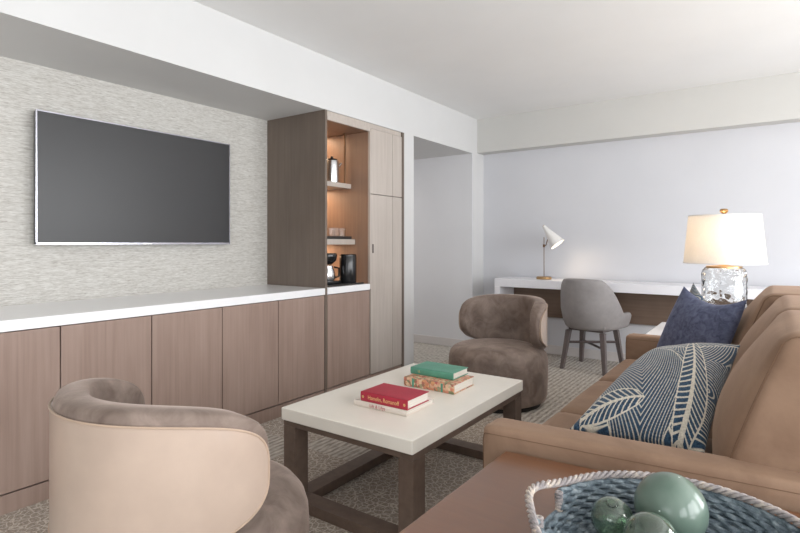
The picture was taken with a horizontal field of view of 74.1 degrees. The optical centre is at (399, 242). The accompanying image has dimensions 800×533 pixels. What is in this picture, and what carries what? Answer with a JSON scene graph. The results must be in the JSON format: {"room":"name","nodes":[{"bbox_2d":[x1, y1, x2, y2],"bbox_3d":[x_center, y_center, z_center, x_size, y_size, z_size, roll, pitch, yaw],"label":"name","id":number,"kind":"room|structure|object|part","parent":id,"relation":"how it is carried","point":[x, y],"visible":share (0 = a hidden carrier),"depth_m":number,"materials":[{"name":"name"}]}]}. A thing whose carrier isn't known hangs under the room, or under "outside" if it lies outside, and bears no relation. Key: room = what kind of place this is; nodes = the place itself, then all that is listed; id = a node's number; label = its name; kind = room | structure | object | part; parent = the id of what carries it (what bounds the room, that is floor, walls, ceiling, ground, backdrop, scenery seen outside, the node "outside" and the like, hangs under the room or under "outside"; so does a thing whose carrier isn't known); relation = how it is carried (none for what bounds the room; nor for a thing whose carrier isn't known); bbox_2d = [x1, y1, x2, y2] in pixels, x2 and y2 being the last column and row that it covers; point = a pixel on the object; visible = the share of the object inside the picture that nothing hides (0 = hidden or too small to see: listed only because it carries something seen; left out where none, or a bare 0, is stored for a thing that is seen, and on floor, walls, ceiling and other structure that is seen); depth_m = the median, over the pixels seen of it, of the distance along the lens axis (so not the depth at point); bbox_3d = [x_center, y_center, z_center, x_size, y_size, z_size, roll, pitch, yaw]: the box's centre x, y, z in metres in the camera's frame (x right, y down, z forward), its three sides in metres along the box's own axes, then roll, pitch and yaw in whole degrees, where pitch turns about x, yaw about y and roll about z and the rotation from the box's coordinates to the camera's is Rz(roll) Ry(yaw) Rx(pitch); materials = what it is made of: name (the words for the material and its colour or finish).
{"room":"hotel room","nodes":[
{"label":"hotel room","id":0,"kind":"room"},
{"bbox_2d":[0,56,266,305],"bbox_3d":[-2.547,0.069,2.429,0.120,2.263,7.050,0,0,35],"label":"wall","id":1,"kind":"structure","parent":0,"point":[30,273],"depth_m":3.35,"materials":[{"name":"paper"}]},
{"bbox_2d":[34,109,229,244],"bbox_3d":[-1.681,-0.367,3.493,0.073,0.755,1.290,0,0,35],"label":"television","id":2,"kind":"object","parent":1,"relation":"attached to","point":[96,182],"visible":1,"depth_m":3.35,"materials":[{"name":"metal"}]},
{"bbox_2d":[0,0,482,159],"bbox_3d":[-1.821,-1.225,2.897,0.770,0.424,8.650,0,0,35],"label":"soffit","id":3,"kind":"structure","parent":1,"relation":"attached to","point":[192,51],"depth_m":3.30,"materials":[{"name":"white paint"}]},
{"bbox_2d":[404,133,413,365],"bbox_3d":[-0.232,0.093,5.162,0.770,2.213,0.160,0,0,35],"label":"trim","id":4,"kind":"structure","parent":1,"relation":"attached to","point":[408,139],"depth_m":4.93,"materials":[{"name":"white paint"}]},
{"bbox_2d":[0,342,618,532],"bbox_3d":[-0.610,1.250,2.047,8.650,0.100,9.050,0,0,35],"label":"floor","id":5,"kind":"structure","parent":0,"point":[374,492],"depth_m":2.90,"materials":[{"name":"carpet"}]},
{"bbox_2d":[0,326,59,515],"bbox_3d":[-2.012,0.797,2.523,0.646,0.806,0.455,0,0,35],"label":"base cabinet","id":6,"kind":"object","parent":5,"relation":"on","point":[29,358],"visible":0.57,"depth_m":2.41,"materials":[{"name":"brown wood"}]},
{"bbox_2d":[59,316,150,404],"bbox_3d":[-1.750,0.797,2.895,0.646,0.806,0.454,0,0,35],"label":"base cabinet","id":7,"kind":"object","parent":5,"relation":"on","point":[120,349],"visible":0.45,"depth_m":2.71,"materials":[{"name":"brown wood"}]},
{"bbox_2d":[48,378,308,532],"bbox_3d":[-0.662,0.808,1.664,0.744,0.783,0.744,0,0,35],"label":"barrel chair","id":8,"kind":"object","parent":5,"relation":"on","point":[119,463],"visible":1,"depth_m":1.34,"materials":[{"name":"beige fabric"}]},
{"bbox_3d":[-0.760,0.615,1.524,0.719,0.396,0.388,0,0,35],"label":"backrest","id":9,"kind":"part","parent":8,"relation":"part of","materials":[{"name":"beige fabric"}]},
{"bbox_3d":[-0.662,0.964,1.664,0.744,0.404,0.744,0,0,35],"label":"seat","id":10,"kind":"part","parent":8,"relation":"part of","materials":[{"name":"beige fabric"}]},
{"bbox_2d":[147,307,221,408],"bbox_3d":[-1.490,0.797,3.267,0.646,0.806,0.454,0,0,35],"label":"base cabinet","id":11,"kind":"object","parent":5,"relation":"on","point":[186,346],"visible":0.49,"depth_m":3.07,"materials":[{"name":"brown wood"}]},
{"bbox_2d":[222,301,277,423],"bbox_3d":[-1.228,0.797,3.639,0.646,0.806,0.455,0,0,35],"label":"base cabinet","id":12,"kind":"object","parent":5,"relation":"on","point":[249,331],"visible":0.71,"depth_m":3.44,"materials":[{"name":"brown wood"}]},
{"bbox_2d":[276,295,323,417],"bbox_3d":[-0.966,0.797,4.012,0.646,0.806,0.458,0,0,35],"label":"base cabinet","id":13,"kind":"object","parent":5,"relation":"on","point":[300,320],"visible":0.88,"depth_m":3.81,"materials":[{"name":"brown wood"}]},
{"bbox_2d":[267,109,403,392],"bbox_3d":[-0.530,0.094,4.630,0.653,2.212,1.050,0,0,35],"label":"tall cabinet","id":14,"kind":"object","parent":5,"relation":"on","point":[364,323],"visible":0.91,"depth_m":4.39,"materials":[{"name":"brown wood"}]},
{"bbox_3d":[-0.828,0.094,4.211,0.647,2.212,0.022,0,0,35],"label":"panel","id":15,"kind":"part","parent":14,"relation":"part of","materials":[{"name":"brown wood"}]},
{"bbox_2d":[327,156,341,181],"bbox_3d":[-0.585,-0.621,4.466,0.128,0.224,0.200,0,0,35],"label":"thermos","id":16,"kind":"object","parent":14,"relation":"on","point":[333,165],"visible":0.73,"depth_m":4.42,"materials":[{"name":"metal"}]},
{"bbox_2d":[327,181,350,190],"bbox_3d":[-0.745,-0.488,4.488,0.424,0.040,0.520,0,0,35],"label":"shelf","id":17,"kind":"object","parent":14,"relation":"attached to","point":[346,185],"depth_m":4.53,"materials":[{"name":"white wood"}]},
{"bbox_2d":[327,236,351,238],"bbox_3d":[-0.580,-0.044,4.457,0.190,0.024,0.310,0,0,35],"label":"serving tray","id":18,"kind":"object","parent":14,"relation":"on","point":[328,237],"visible":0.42,"depth_m":4.40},
{"bbox_2d":[327,228,334,235],"bbox_3d":[-0.569,-0.082,4.385,0.064,0.085,0.064,0,0,35],"label":"drinking glass","id":19,"kind":"object","parent":18,"relation":"on","point":[331,231],"visible":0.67,"depth_m":4.36,"materials":[{"name":"clear glass"}]},
{"bbox_2d":[335,228,339,235],"bbox_3d":[-0.535,-0.082,4.450,0.064,0.085,0.064,0,0,35],"label":"drinking glass","id":20,"kind":"object","parent":18,"relation":"on","point":[337,230],"visible":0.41,"depth_m":4.42,"materials":[{"name":"clear glass"}]},
{"bbox_2d":[340,228,345,235],"bbox_3d":[-0.494,-0.082,4.519,0.064,0.085,0.064,0,0,35],"label":"drinking glass","id":21,"kind":"object","parent":18,"relation":"on","point":[342,230],"visible":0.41,"depth_m":4.49,"materials":[{"name":"clear glass"}]},
{"bbox_2d":[327,239,354,244],"bbox_3d":[-0.727,-0.009,4.475,0.469,0.045,0.520,0,0,35],"label":"shelf","id":22,"kind":"object","parent":14,"relation":"attached to","point":[329,241],"depth_m":4.40,"materials":[{"name":"white wood"}]},
{"bbox_3d":[-0.475,-0.725,4.563,0.018,0.434,0.017,0,0,35],"label":"support rod","id":23,"kind":"part","parent":14,"relation":"part of","materials":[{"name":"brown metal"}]},
{"bbox_3d":[-0.412,0.752,4.256,0.019,0.711,0.515,0,0,35],"label":"door","id":24,"kind":"part","parent":14,"relation":"part of","materials":[{"name":"brown wood"}]},
{"bbox_2d":[327,283,369,294],"bbox_3d":[-0.660,0.367,4.427,0.633,0.050,0.519,0,0,35],"label":"countertop","id":25,"kind":"structure","parent":14,"relation":"on","point":[357,287],"depth_m":4.23,"materials":[{"name":"white stone"}]},
{"bbox_2d":[327,282,363,286],"bbox_3d":[-0.557,0.335,4.377,0.320,0.013,0.425,0,0,35],"label":"tray","id":26,"kind":"object","parent":25,"relation":"on","point":[340,284],"visible":0.51,"depth_m":4.27,"materials":[{"name":"black"}]},
{"bbox_2d":[327,253,340,284],"bbox_3d":[-0.611,0.208,4.347,0.216,0.250,0.184,0,0,35],"label":"coffee maker","id":27,"kind":"object","parent":26,"relation":"on","point":[331,257],"visible":0.48,"depth_m":4.28,"materials":[{"name":"black plastic"}]},
{"bbox_3d":[-0.517,0.240,4.360,0.056,0.100,0.019,0,0,-43],"label":"handle","id":28,"kind":"part","parent":27,"relation":"part of","materials":[{"name":"black plastic"}]},
{"bbox_2d":[339,254,356,282],"bbox_3d":[-0.435,0.212,4.428,0.144,0.242,0.144,0,0,35],"label":"ice bucket","id":29,"kind":"object","parent":26,"relation":"on","point":[347,262],"visible":0.94,"depth_m":4.37,"materials":[{"name":"black plastic"}]},
{"bbox_3d":[-0.435,0.101,4.428,0.140,0.020,0.140,0,0,35],"label":"lid","id":30,"kind":"part","parent":29,"relation":"part of","materials":[{"name":"black plastic"}]},
{"bbox_3d":[-0.408,-0.956,4.257,0.020,0.032,0.530,0,0,35],"label":"rail","id":31,"kind":"part","parent":14,"relation":"part of","materials":[{"name":"brown wood"}]},
{"bbox_3d":[-0.166,0.348,4.605,0.022,1.520,0.310,0,0,35],"label":"door","id":32,"kind":"part","parent":14,"relation":"part of","materials":[{"name":"brown wood"}]},
{"bbox_3d":[-0.166,-0.693,4.605,0.022,0.551,0.310,0,0,35],"label":"door","id":33,"kind":"part","parent":14,"relation":"part of","materials":[{"name":"brown wood"}]},
{"bbox_3d":[-0.033,-0.693,4.793,0.022,0.551,0.142,0,0,35],"label":"door","id":34,"kind":"part","parent":14,"relation":"part of","materials":[{"name":"brown wood"}]},
{"bbox_3d":[-0.033,0.348,4.793,0.022,1.520,0.142,0,0,35],"label":"door","id":35,"kind":"part","parent":14,"relation":"part of","materials":[{"name":"brown wood"}]},
{"bbox_2d":[282,363,522,532],"bbox_3d":[0.065,0.975,2.660,0.720,0.450,1.090,0,0,35],"label":"coffee table","id":36,"kind":"object","parent":5,"relation":"on","point":[333,414],"visible":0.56,"depth_m":2.36,"materials":[{"name":"beige stone"}]},
{"bbox_3d":[-0.479,0.994,2.443,0.070,0.319,0.085,0,0,35],"label":"leg","id":37,"kind":"part","parent":36,"relation":"part of","materials":[{"name":"brown wood"}]},
{"bbox_3d":[-0.189,1.177,2.839,0.090,0.046,0.890,0,0,35],"label":"floor rail","id":38,"kind":"part","parent":36,"relation":"part of","materials":[{"name":"brown wood"}]},
{"bbox_3d":[-0.216,1.177,2.260,0.712,0.046,0.088,0,0,35],"label":"floor rail","id":39,"kind":"part","parent":36,"relation":"part of","materials":[{"name":"brown wood"}]},
{"bbox_2d":[354,397,433,416],"bbox_3d":[-0.028,0.737,2.463,0.295,0.026,0.230,0,0,35],"label":"book","id":40,"kind":"object","parent":36,"relation":"on","point":[357,401],"visible":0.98,"depth_m":2.37,"materials":[{"name":"white paper"}]},
{"bbox_2d":[361,383,428,410],"bbox_3d":[-0.024,0.702,2.430,0.258,0.043,0.180,0,0,35],"label":"book","id":41,"kind":"object","parent":40,"relation":"on","point":[395,396],"visible":1,"depth_m":2.39,"materials":[{"name":"red paper"}]},
{"bbox_3d":[0.046,0.994,2.075,0.070,0.319,0.085,0,0,35],"label":"leg","id":42,"kind":"part","parent":36,"relation":"part of","materials":[{"name":"brown wood"}]},
{"bbox_2d":[404,374,473,393],"bbox_3d":[0.206,0.727,2.793,0.299,0.046,0.221,0,0,35],"label":"book","id":43,"kind":"object","parent":36,"relation":"on","point":[464,382],"visible":0.86,"depth_m":2.71,"materials":[{"name":"multicoloured paper"}]},
{"bbox_2d":[410,361,467,379],"bbox_3d":[0.211,0.685,2.852,0.261,0.036,0.168,0,0,35],"label":"book","id":44,"kind":"object","parent":43,"relation":"on","point":[432,369],"visible":1,"depth_m":2.81,"materials":[{"name":"green paper"}]},
{"bbox_3d":[0.346,1.177,3.061,0.712,0.046,0.088,0,0,35],"label":"floor rail","id":45,"kind":"part","parent":36,"relation":"part of","materials":[{"name":"brown wood"}]},
{"bbox_3d":[0.610,0.994,2.877,0.070,0.319,0.085,0,0,35],"label":"leg","id":46,"kind":"part","parent":36,"relation":"part of","materials":[{"name":"brown wood"}]},
{"bbox_2d":[449,294,547,413],"bbox_3d":[0.745,0.808,4.046,0.744,0.783,0.744,0,0,44],"label":"barrel chair","id":47,"kind":"object","parent":5,"relation":"on","point":[508,331],"visible":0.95,"depth_m":3.91,"materials":[{"name":"beige fabric"}]},
{"bbox_3d":[0.745,0.964,4.046,0.744,0.404,0.744,0,0,44],"label":"seat","id":48,"kind":"part","parent":47,"relation":"part of","materials":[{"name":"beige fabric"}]},
{"bbox_3d":[0.864,0.615,4.169,0.719,0.396,0.388,0,0,44],"label":"backrest","id":49,"kind":"part","parent":47,"relation":"part of","materials":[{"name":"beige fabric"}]},
{"bbox_2d":[560,278,630,375],"bbox_3d":[1.824,0.764,5.061,0.576,0.872,0.530,0,0,44],"label":"desk chair","id":50,"kind":"object","parent":5,"relation":"on","point":[589,305],"visible":1,"depth_m":4.86,"materials":[{"name":"grey fabric"}]},
{"bbox_3d":[1.592,1.015,5.085,0.082,0.370,0.094,0,0,44],"label":"leg","id":51,"kind":"part","parent":50,"relation":"part of","materials":[{"name":"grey wood"}]},
{"bbox_3d":[1.834,1.015,5.335,0.082,0.370,0.094,0,0,44],"label":"leg","id":52,"kind":"part","parent":50,"relation":"part of","materials":[{"name":"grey wood"}]},
{"bbox_3d":[1.852,0.815,5.090,0.340,0.030,0.320,0,0,44],"label":"seat frame","id":53,"kind":"part","parent":50,"relation":"part of","materials":[{"name":"grey wood"}]},
{"bbox_3d":[1.824,0.568,5.061,0.576,0.480,0.530,0,0,44],"label":"backrest","id":54,"kind":"part","parent":50,"relation":"part of","materials":[{"name":"grey fabric"}]},
{"bbox_3d":[1.855,1.015,4.830,0.082,0.370,0.094,0,0,44],"label":"leg","id":55,"kind":"part","parent":50,"relation":"part of","materials":[{"name":"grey wood"}]},
{"bbox_3d":[2.097,1.015,5.080,0.082,0.370,0.094,0,0,44],"label":"leg","id":56,"kind":"part","parent":50,"relation":"part of","materials":[{"name":"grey wood"}]},
{"bbox_2d":[400,451,799,532],"bbox_3d":[0.503,0.930,1.030,1.040,0.540,1.025,0,0,35],"label":"side table","id":57,"kind":"object","parent":5,"relation":"on","point":[492,500],"visible":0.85,"depth_m":1.36,"materials":[{"name":"brown wood"}]},
{"bbox_2d":[525,470,799,532],"bbox_3d":[0.527,0.596,1.004,0.550,0.125,0.550,0,0,-3],"label":"woven basket","id":58,"kind":"object","parent":57,"relation":"on","point":[574,502],"visible":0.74,"depth_m":1.18,"materials":[{"name":"blue wicker"}]},
{"bbox_3d":[0.286,0.583,1.088,0.017,0.044,0.017,0,0,35],"label":"handle post","id":59,"kind":"part","parent":58,"relation":"part of","materials":[{"name":"beige wicker"}]},
{"bbox_3d":[0.359,0.583,1.197,0.018,0.044,0.017,0,0,35],"label":"handle post","id":60,"kind":"part","parent":58,"relation":"part of","materials":[{"name":"white wicker"}]},
{"bbox_2d":[591,496,632,532],"bbox_3d":[0.460,0.595,1.147,0.088,0.090,0.088,0,0,35],"label":"float","id":61,"kind":"object","parent":58,"relation":"in","point":[609,514],"visible":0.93,"depth_m":1.12,"materials":[{"name":"green glass"}]},
{"bbox_2d":[622,511,676,532],"bbox_3d":[0.495,0.588,1.046,0.104,0.104,0.106,0,0,35],"label":"float","id":62,"kind":"object","parent":58,"relation":"in","point":[643,521],"visible":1,"depth_m":1.03,"materials":[{"name":"green glass"}]},
{"bbox_2d":[634,472,708,532],"bbox_3d":[0.579,0.568,1.135,0.144,0.144,0.144,0,0,35],"label":"float","id":63,"kind":"object","parent":58,"relation":"in","point":[672,496],"visible":0.91,"depth_m":1.09,"materials":[{"name":"green glass"}]},
{"bbox_2d":[494,277,766,325],"bbox_3d":[2.513,0.790,4.877,3.390,0.820,0.392,0,0,35],"label":"desk","id":64,"kind":"object","parent":5,"relation":"on","point":[648,303],"visible":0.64,"depth_m":5.21,"materials":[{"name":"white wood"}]},
{"bbox_3d":[1.152,0.833,5.832,0.065,0.734,0.392,0,0,35],"label":"panel","id":65,"kind":"part","parent":64,"relation":"part of","materials":[{"name":"white"}]},
{"bbox_2d":[536,225,563,279],"bbox_3d":[1.563,0.097,5.517,0.292,0.566,0.159,0,0,41],"label":"desk lamp","id":66,"kind":"object","parent":64,"relation":"on","point":[554,240],"visible":1,"depth_m":5.48,"materials":[{"name":"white metal"}]},
{"bbox_3d":[1.586,-0.062,5.490,0.222,0.249,0.160,0,0,35],"label":"lamp shade","id":67,"kind":"part","parent":66,"relation":"part of","materials":[{"name":"white metal"}]},
{"bbox_3d":[2.619,0.633,5.028,3.258,0.334,0.025,0,0,35],"label":"panel","id":68,"kind":"part","parent":64,"relation":"part of","materials":[{"name":"brown wood"}]},
{"bbox_2d":[483,285,799,512],"bbox_3d":[1.338,0.713,2.351,1.110,0.974,2.214,0,0,35],"label":"sofa","id":69,"kind":"object","parent":5,"relation":"on","point":[753,445],"visible":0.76,"depth_m":1.51,"materials":[{"name":"fabric"}]},
{"bbox_2d":[599,359,635,381],"bbox_3d":[1.589,0.822,2.973,0.805,0.197,0.650,0,0,35],"label":"seat cushion","id":70,"kind":"object","parent":69,"relation":"on","point":[614,373],"depth_m":3.07,"materials":[{"name":"fabric"}]},
{"bbox_2d":[543,412,711,453],"bbox_3d":[0.846,0.822,1.915,0.805,0.197,0.620,0,0,35],"label":"seat cushion","id":71,"kind":"object","parent":69,"relation":"on","point":[566,420],"depth_m":2.20,"materials":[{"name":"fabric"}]},
{"bbox_2d":[560,381,713,438],"bbox_3d":[1.213,0.822,2.438,0.805,0.197,0.650,0,0,35],"label":"seat cushion","id":72,"kind":"object","parent":69,"relation":"on","point":[579,405],"depth_m":2.50,"materials":[{"name":"fabric"}]},
{"bbox_3d":[0.771,0.860,1.521,1.094,0.528,0.125,0,0,31],"label":"arm","id":73,"kind":"part","parent":69,"relation":"part of","materials":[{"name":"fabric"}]},
{"bbox_3d":[1.949,0.860,3.199,1.085,0.528,0.125,0,0,35],"label":"arm","id":74,"kind":"part","parent":69,"relation":"part of","materials":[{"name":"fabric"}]},
{"bbox_2d":[570,343,739,452],"bbox_3d":[1.014,0.556,2.011,0.662,0.329,0.432,0,0,-42],"label":"throw pillow","id":75,"kind":"object","parent":69,"relation":"on","point":[669,396],"visible":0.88,"depth_m":1.88,"materials":[{"name":"blue fabric"}]},
{"bbox_2d":[690,283,705,301],"bbox_3d":[1.702,0.458,3.051,0.147,0.445,0.398,0,0,0],"label":"throw pillow","id":76,"kind":"object","parent":69,"relation":"on","point":[694,291],"visible":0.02,"depth_m":3.11,"materials":[{"name":"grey fabric"}]},
{"bbox_2d":[656,287,746,347],"bbox_3d":[1.579,0.472,2.853,0.214,0.455,0.552,0,0,-10],"label":"throw pillow","id":77,"kind":"object","parent":69,"relation":"on","point":[691,319],"visible":0.59,"depth_m":2.74,"materials":[{"name":"blue fabric"}]},
{"bbox_2d":[712,310,799,472],"bbox_3d":[1.217,0.488,1.644,0.422,0.524,0.638,0,0,35],"label":"cushion","id":78,"kind":"object","parent":69,"relation":"on","point":[756,422],"depth_m":1.43,"materials":[{"name":"fabric"}]},
{"bbox_2d":[728,295,799,375],"bbox_3d":[1.589,0.488,2.174,0.422,0.524,0.650,0,0,35],"label":"cushion","id":79,"kind":"object","parent":69,"relation":"on","point":[771,306],"depth_m":2.14,"materials":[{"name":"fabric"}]},
{"bbox_2d":[731,285,799,344],"bbox_3d":[1.944,0.488,2.724,0.472,0.524,0.650,0,0,35],"label":"cushion","id":80,"kind":"object","parent":69,"relation":"on","point":[770,294],"depth_m":2.57,"materials":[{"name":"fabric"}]},
{"bbox_2d":[646,322,665,334],"bbox_3d":[2.163,0.902,3.552,0.840,0.595,0.660,0,0,35],"label":"end table","id":81,"kind":"object","parent":5,"relation":"on","point":[658,329],"visible":0.1,"depth_m":3.67,"materials":[{"name":"white stone"}]},
{"bbox_2d":[683,209,767,309],"bbox_3d":[2.143,0.188,3.505,0.482,0.833,0.482,0,0,35],"label":"table lamp","id":82,"kind":"object","parent":81,"relation":"on","point":[723,241],"visible":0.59,"depth_m":3.37,"materials":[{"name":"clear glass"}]},
{"bbox_3d":[2.143,0.377,3.506,0.268,0.424,0.267,0,0,35],"label":"glass","id":83,"kind":"part","parent":82,"relation":"part of","materials":[{"name":"clear glass"}]},
{"bbox_3d":[2.143,-0.024,3.505,0.476,0.313,0.476,0,0,35],"label":"lamp shade","id":84,"kind":"part","parent":82,"relation":"part of","materials":[{"name":"fabric"}]},
{"bbox_3d":[-2.534,0.797,1.778,0.646,0.806,0.455,0,0,35],"label":"base cabinet","id":85,"kind":"object","parent":5,"relation":"on","visible":0},
{"bbox_2d":[0,284,324,332],"bbox_3d":[-2.541,0.367,1.763,0.652,0.050,5.947,0,0,35],"label":"countertop","id":86,"kind":"structure","parent":85,"relation":"on","point":[48,314],"depth_m":2.99,"materials":[{"name":"white stone"}]},
{"bbox_2d":[327,253,336,264],"bbox_3d":[-0.589,0.130,4.323,0.152,0.095,0.152,0,0,35],"label":"basket","id":87,"kind":"object","parent":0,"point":[331,257],"depth_m":4.27,"materials":[{"name":"black plastic"}]},
{"bbox_2d":[414,153,472,339],"bbox_3d":[-0.467,0.043,6.969,3.228,2.313,0.128,0,0,35],"label":"wall","id":88,"kind":"structure","parent":0,"point":[443,186],"depth_m":6.21,"materials":[{"name":"paint"}]},
{"bbox_2d":[414,334,463,346],"bbox_3d":[-0.509,1.153,6.912,3.226,0.095,0.014,0,0,35],"label":"baseboard","id":89,"kind":"structure","parent":88,"relation":"attached to","point":[434,340],"depth_m":6.25,"materials":[{"name":"paint"}]},
{"bbox_2d":[473,154,482,338],"bbox_3d":[0.849,0.093,6.145,0.130,2.213,0.265,0,0,35],"label":"trim","id":90,"kind":"structure","parent":88,"relation":"attached to","point":[477,159],"depth_m":6.09,"materials":[{"name":"white paint"}]},
{"bbox_2d":[193,0,799,119],"bbox_3d":[0.659,-1.467,1.156,5.550,0.100,9.050,0,0,35],"label":"ceiling","id":91,"kind":"structure","parent":0,"point":[477,59],"depth_m":3.71,"materials":[{"name":"paint"}]},
{"bbox_2d":[483,122,799,352],"bbox_3d":[3.149,-0.108,4.766,5.420,2.617,0.120,0,0,35],"label":"wall","id":92,"kind":"structure","parent":0,"point":[621,210],"depth_m":5.26,"materials":[{"name":"paint"}]},
{"bbox_2d":[544,344,625,361],"bbox_3d":[3.111,1.153,4.711,5.220,0.095,0.014,0,0,35],"label":"baseboard","id":93,"kind":"structure","parent":92,"relation":"attached to","point":[551,349],"depth_m":5.53,"materials":[{"name":"paint"}]},
{"bbox_2d":[477,72,799,154],"bbox_3d":[3.069,-1.234,4.651,5.220,0.405,0.160,0,0,35],"label":"ceiling beam","id":94,"kind":"structure","parent":92,"relation":"attached to","point":[770,100],"depth_m":5.04,"materials":[{"name":"paint"}]}
]}

